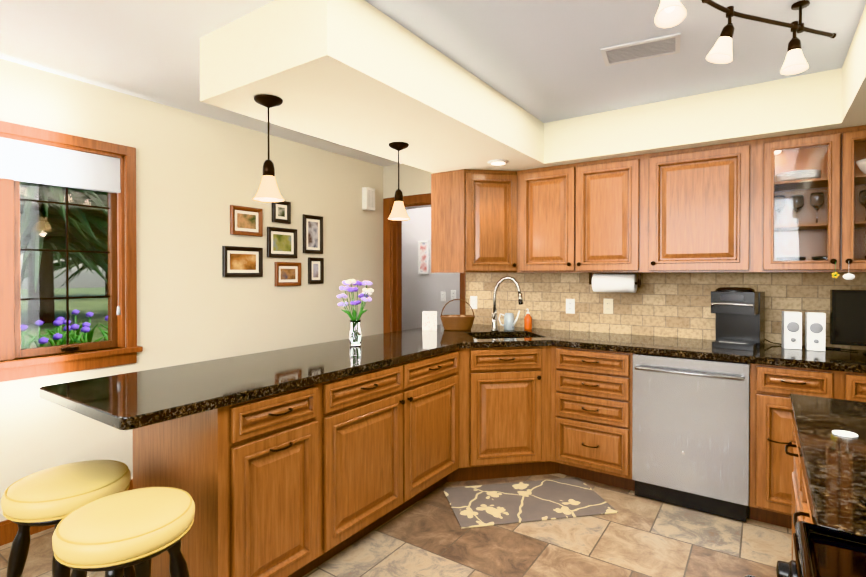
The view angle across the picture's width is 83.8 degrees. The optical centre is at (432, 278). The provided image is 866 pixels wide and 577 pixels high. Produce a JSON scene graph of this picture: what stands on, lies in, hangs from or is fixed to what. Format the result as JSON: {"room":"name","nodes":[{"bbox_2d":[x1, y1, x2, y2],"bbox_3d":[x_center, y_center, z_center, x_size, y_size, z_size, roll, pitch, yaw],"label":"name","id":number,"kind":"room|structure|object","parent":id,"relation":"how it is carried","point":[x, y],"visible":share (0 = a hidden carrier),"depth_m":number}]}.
{"room":"kitchen","nodes":[
{"label":"kitchen","id":0,"kind":"room"},
{"bbox_2d":[0,59,383,521],"bbox_3d":[-2.349,0.121,2.296,0.150,2.440,6.620,0,1,34],"label":"wall","id":1,"kind":"structure","parent":0,"point":[196,175],"depth_m":3.24},
{"bbox_2d":[0,479,132,545],"bbox_3d":[-2.309,1.284,2.218,0.016,0.115,6.220,0,1,34],"label":"baseboard","id":2,"kind":"structure","parent":1,"relation":"attached to","point":[8,530],"depth_m":2.44},
{"bbox_2d":[0,121,142,381],"bbox_3d":[-2.363,-0.131,2.231,0.200,1.305,1.830,0,1,34],"label":"window","id":3,"kind":"structure","parent":1,"relation":"in","point":[122,218],"depth_m":2.70},
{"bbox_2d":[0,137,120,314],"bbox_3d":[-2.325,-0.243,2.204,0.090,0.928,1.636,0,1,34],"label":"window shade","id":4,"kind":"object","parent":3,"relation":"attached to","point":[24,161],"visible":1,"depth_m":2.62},
{"bbox_2d":[222,246,262,276],"bbox_3d":[-1.389,-0.120,3.540,0.022,0.220,0.320,0,1,34],"label":"picture frame","id":5,"kind":"object","parent":1,"relation":"attached to","point":[237,261],"visible":1,"depth_m":3.53},
{"bbox_2d":[230,205,262,236],"bbox_3d":[-1.373,-0.420,3.562,0.022,0.210,0.260,0,1,34],"label":"picture frame","id":6,"kind":"object","parent":1,"relation":"attached to","point":[246,221],"visible":1,"depth_m":3.56},
{"bbox_2d":[272,201,290,223],"bbox_3d":[-1.197,-0.524,3.817,0.022,0.175,0.170,0,1,34],"label":"picture frame","id":7,"kind":"object","parent":1,"relation":"attached to","point":[281,211],"visible":0.88,"depth_m":3.82},
{"bbox_2d":[267,227,296,257],"bbox_3d":[-1.191,-0.280,3.827,0.022,0.235,0.280,0,1,34],"label":"picture frame","id":8,"kind":"object","parent":1,"relation":"attached to","point":[281,242],"visible":0.98,"depth_m":3.82},
{"bbox_2d":[274,262,300,285],"bbox_3d":[-1.160,-0.032,3.875,0.022,0.190,0.250,0,1,34],"label":"picture frame","id":9,"kind":"object","parent":1,"relation":"attached to","point":[287,273],"visible":0.96,"depth_m":3.87},
{"bbox_2d":[303,214,322,253],"bbox_3d":[-1.013,-0.369,4.086,0.022,0.320,0.210,0,1,34],"label":"picture frame","id":10,"kind":"object","parent":1,"relation":"attached to","point":[312,234],"visible":1,"depth_m":4.08},
{"bbox_2d":[308,257,323,283],"bbox_3d":[-0.996,-0.064,4.114,0.022,0.220,0.160,0,1,34],"label":"picture frame","id":11,"kind":"object","parent":1,"relation":"attached to","point":[315,270],"visible":0.96,"depth_m":4.11},
{"bbox_2d":[362,187,374,210],"bbox_3d":[-0.615,-0.759,4.629,0.061,0.210,0.120,0,1,34],"label":"door chime","id":12,"kind":"object","parent":1,"relation":"attached to","point":[368,198],"visible":1,"depth_m":4.59},
{"bbox_2d":[0,473,791,576],"bbox_3d":[-0.932,1.394,1.898,7.050,0.100,7.550,0,1,34],"label":"floor","id":13,"kind":"structure","parent":0,"point":[634,536],"depth_m":2.41},
{"bbox_2d":[1,460,135,576],"bbox_3d":[-1.258,1.015,1.676,0.407,0.666,0.407,0,1,34],"label":"stool","id":14,"kind":"object","parent":13,"relation":"on","point":[56,495],"visible":0.73,"depth_m":1.59},
{"bbox_2d":[52,487,194,576],"bbox_3d":[-0.909,1.017,1.443,0.360,0.666,0.361,0,1,34],"label":"stool","id":15,"kind":"object","parent":13,"relation":"on","point":[114,535],"visible":1,"depth_m":1.36},
{"bbox_2d":[141,381,328,576],"bbox_3d":[-0.888,0.902,2.151,0.680,0.880,0.433,0,1,34],"label":"base cabinet","id":16,"kind":"object","parent":13,"relation":"on","point":[301,482],"depth_m":1.91},
{"bbox_2d":[329,349,460,558],"bbox_3d":[-0.438,0.897,2.806,0.680,0.880,1.157,0,1,34],"label":"base cabinet","id":17,"kind":"object","parent":13,"relation":"on","point":[395,430],"depth_m":2.53},
{"bbox_2d":[465,364,544,480],"bbox_3d":[0.482,0.976,3.185,0.356,0.715,0.356,0,1,34],"label":"base cabinet","id":18,"kind":"object","parent":13,"relation":"on","point":[505,403],"depth_m":3.18},
{"bbox_2d":[443,477,617,528],"bbox_3d":[0.557,1.331,2.895,0.920,0.008,0.480,0,0,-11],"label":"rug","id":19,"kind":"object","parent":13,"relation":"on","point":[503,503],"visible":1,"depth_m":2.86},
{"bbox_2d":[553,346,634,490],"bbox_3d":[1.178,0.893,3.335,0.460,0.880,0.623,0,1,34],"label":"base cabinet","id":20,"kind":"object","parent":13,"relation":"on","point":[592,389],"depth_m":3.08},
{"bbox_2d":[39,324,865,429],"bbox_3d":[0.916,0.442,2.040,3.868,0.040,3.048,0,1,34],"label":"countertop","id":21,"kind":"structure","parent":20,"relation":"on","point":[131,400],"depth_m":2.38},
{"bbox_2d":[337,279,373,345],"bbox_3d":[-0.474,0.209,2.979,0.239,0.408,0.259,0,1,34],"label":"flower vase","id":22,"kind":"object","parent":21,"relation":"on","point":[355,338],"visible":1,"depth_m":2.95},
{"bbox_2d":[422,311,436,330],"bbox_3d":[-0.026,0.334,3.784,0.110,0.146,0.074,0,0,2],"label":"greeting card","id":23,"kind":"object","parent":21,"relation":"on","point":[429,323],"visible":1,"depth_m":3.77},
{"bbox_2d":[440,299,474,330],"bbox_3d":[0.193,0.284,3.803,0.264,0.244,0.222,0,1,34],"label":"basket","id":24,"kind":"object","parent":21,"relation":"on","point":[457,322],"visible":1,"depth_m":3.73},
{"bbox_2d":[491,276,522,330],"bbox_3d":[0.557,0.195,3.697,0.245,0.424,0.133,0,1,34],"label":"faucet","id":25,"kind":"object","parent":21,"relation":"on","point":[494,313],"visible":1,"depth_m":3.72},
{"bbox_2d":[498,311,519,329],"bbox_3d":[0.606,0.328,3.812,0.198,0.157,0.083,0,1,34],"label":"watering can","id":26,"kind":"object","parent":21,"relation":"on","point":[509,322],"visible":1,"depth_m":3.78},
{"bbox_2d":[524,308,531,329],"bbox_3d":[0.754,0.322,3.834,0.060,0.168,0.064,0,1,34],"label":"soap dispenser","id":27,"kind":"object","parent":21,"relation":"on","point":[528,322],"visible":1,"depth_m":3.81},
{"bbox_2d":[711,287,764,350],"bbox_3d":[1.837,0.233,2.916,0.230,0.361,0.344,0,1,42],"label":"coffee maker","id":28,"kind":"object","parent":21,"relation":"on","point":[740,317],"visible":1,"depth_m":2.85},
{"bbox_2d":[782,311,801,349],"bbox_3d":[2.120,0.307,2.853,0.084,0.215,0.097,0,1,28],"label":"speaker","id":29,"kind":"object","parent":21,"relation":"on","point":[791,329],"visible":1,"depth_m":2.82},
{"bbox_2d":[765,339,856,350],"bbox_3d":[2.233,0.387,2.890,0.463,0.051,0.085,0,1,34],"label":"power cord","id":30,"kind":"object","parent":21,"relation":"on","point":[826,347],"visible":0.52,"depth_m":2.83},
{"bbox_2d":[805,312,825,350],"bbox_3d":[2.210,0.307,2.792,0.088,0.215,0.099,0,1,34],"label":"speaker","id":31,"kind":"object","parent":21,"relation":"on","point":[815,331],"visible":1,"depth_m":2.76},
{"bbox_2d":[830,290,865,354],"bbox_3d":[2.460,0.241,2.599,0.501,0.350,0.218,0,1,34],"label":"monitor","id":32,"kind":"object","parent":21,"relation":"on","point":[847,317],"visible":1,"depth_m":2.67},
{"bbox_2d":[632,353,749,521],"bbox_3d":[1.611,0.895,2.993,0.594,0.870,0.657,0,1,34],"label":"dishwasher","id":33,"kind":"object","parent":13,"relation":"on","point":[690,432],"visible":0.98,"depth_m":2.75},
{"bbox_2d":[749,363,844,528],"bbox_3d":[2.031,0.897,2.749,0.370,0.880,0.624,0,1,34],"label":"base cabinet","id":34,"kind":"object","parent":13,"relation":"on","point":[771,386],"depth_m":2.55},
{"bbox_2d":[785,422,812,559],"bbox_3d":[1.239,0.911,1.128,0.663,0.879,1.098,0,1,34],"label":"base cabinet","id":35,"kind":"object","parent":13,"relation":"on","point":[801,511],"visible":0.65,"depth_m":1.46},
{"bbox_2d":[790,394,865,536],"bbox_3d":[1.269,0.447,1.121,0.670,0.044,1.128,0,1,34],"label":"countertop","id":36,"kind":"structure","parent":35,"relation":"on","point":[830,433],"depth_m":1.16},
{"bbox_2d":[743,521,865,576],"bbox_3d":[0.658,0.883,0.388,0.744,0.907,0.766,0,1,34],"label":"range","id":37,"kind":"object","parent":13,"relation":"on","point":[820,551],"visible":1,"depth_m":0.78},
{"bbox_2d":[845,372,865,401],"bbox_3d":[2.429,0.900,2.476,0.595,0.880,0.624,0,1,34],"label":"base cabinet","id":38,"kind":"object","parent":13,"relation":"on","point":[855,383],"depth_m":2.36},
{"bbox_2d":[402,207,459,329],"bbox_3d":[0.083,0.092,5.709,4.200,2.440,0.100,0,1,34],"label":"wall","id":39,"kind":"structure","parent":0,"point":[421,293],"depth_m":5.76},
{"bbox_2d":[418,240,428,273],"bbox_3d":[-0.112,-0.248,5.766,0.150,0.400,0.020,0,1,34],"label":"framed picture","id":40,"kind":"object","parent":39,"relation":"attached to","point":[423,257],"visible":1,"depth_m":5.77},
{"bbox_2d":[441,292,445,300],"bbox_3d":[0.118,0.213,5.619,0.070,0.114,0.009,0,1,34],"label":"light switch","id":41,"kind":"object","parent":39,"relation":"attached to","point":[443,296],"visible":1,"depth_m":5.61},
{"bbox_2d":[451,290,455,299],"bbox_3d":[0.233,0.194,5.540,0.070,0.114,0.009,0,1,34],"label":"outlet","id":42,"kind":"object","parent":39,"relation":"attached to","point":[453,294],"visible":0.96,"depth_m":5.54},
{"bbox_2d":[0,0,865,166],"bbox_3d":[-0.932,-1.145,1.877,7.050,0.103,7.550,0,1,34],"label":"ceiling","id":43,"kind":"structure","parent":0,"point":[542,61],"depth_m":2.27},
{"bbox_2d":[600,33,680,65],"bbox_3d":[0.995,-1.092,2.316,0.340,0.008,0.200,0,1,26],"label":"ceiling vent","id":44,"kind":"object","parent":43,"relation":"in","point":[644,49],"visible":0.96,"depth_m":2.31},
{"bbox_2d":[655,0,835,74],"bbox_3d":[0.702,-0.950,1.410,0.927,0.276,2.035,0,1,34],"label":"track light","id":45,"kind":"object","parent":43,"relation":"attached to","point":[670,13],"visible":1,"depth_m":1.83},
{"bbox_2d":[200,0,865,172],"bbox_3d":[0.075,-0.940,0.624,3.670,0.289,6.320,0,1,34],"label":"soffit","id":46,"kind":"structure","parent":0,"point":[364,76],"depth_m":2.48},
{"bbox_2d":[253,94,283,201],"bbox_3d":[-0.744,-0.581,2.183,0.134,0.453,0.134,0,1,34],"label":"pendant light","id":47,"kind":"object","parent":46,"relation":"hanging from","point":[268,190],"visible":1,"depth_m":2.16},
{"bbox_2d":[388,142,408,219],"bbox_3d":[-0.209,-0.587,2.944,0.134,0.453,0.134,0,1,34],"label":"pendant light","id":48,"kind":"object","parent":46,"relation":"hanging from","point":[398,212],"visible":1,"depth_m":2.92},
{"bbox_2d":[487,159,508,164],"bbox_3d":[0.458,-0.811,3.395,0.150,0.013,0.150,0,1,34],"label":"recessed light","id":49,"kind":"object","parent":46,"relation":"in","point":[498,162],"visible":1,"depth_m":3.36},
{"bbox_2d":[384,163,749,478],"bbox_3d":[1.472,0.110,3.597,4.680,2.440,0.150,0,1,34],"label":"wall","id":50,"kind":"structure","parent":0,"point":[412,180],"depth_m":4.68},
{"bbox_2d":[383,193,465,332],"bbox_3d":[-0.057,0.262,4.636,0.954,2.118,0.170,0,1,34],"label":"door frame","id":51,"kind":"structure","parent":50,"relation":"attached to","point":[392,275],"depth_m":4.80},
{"bbox_2d":[463,169,502,272],"bbox_3d":[0.443,-0.421,3.655,0.295,0.734,0.295,0,1,34],"label":"upper cabinet","id":52,"kind":"object","parent":50,"relation":"attached to","point":[482,189],"depth_m":3.64},
{"bbox_2d":[431,125,865,272],"bbox_3d":[1.679,-0.425,2.995,3.698,0.776,0.598,0,1,34],"label":"upper cabinet","id":53,"kind":"object","parent":50,"relation":"attached to","point":[792,203],"depth_m":3.01},
{"bbox_2d":[589,273,640,292],"bbox_3d":[1.281,0.030,3.407,0.350,0.140,0.131,0,1,34],"label":"paper towel holder","id":54,"kind":"object","parent":53,"relation":"attached to","point":[625,283],"visible":1,"depth_m":3.35},
{"bbox_2d":[466,272,865,349],"bbox_3d":[1.832,0.186,3.254,3.733,0.451,0.010,0,1,34],"label":"tile backsplash","id":55,"kind":"structure","parent":50,"relation":"attached to","point":[671,304],"depth_m":3.42},
{"bbox_2d":[470,296,476,308],"bbox_3d":[0.358,0.214,4.254,0.070,0.114,0.009,0,1,34],"label":"electrical outlet plate","id":56,"kind":"object","parent":55,"relation":"attached to","point":[473,302],"visible":1,"depth_m":4.25},
{"bbox_2d":[566,299,574,313],"bbox_3d":[1.070,0.218,3.765,0.070,0.114,0.009,0,1,34],"label":"electrical outlet plate","id":57,"kind":"object","parent":55,"relation":"attached to","point":[570,306],"visible":1,"depth_m":3.76},
{"bbox_2d":[603,299,612,313],"bbox_3d":[1.308,0.210,3.602,0.070,0.114,0.009,0,1,34],"label":"electrical outlet plate","id":58,"kind":"object","parent":55,"relation":"attached to","point":[607,306],"visible":1,"depth_m":3.60}
]}

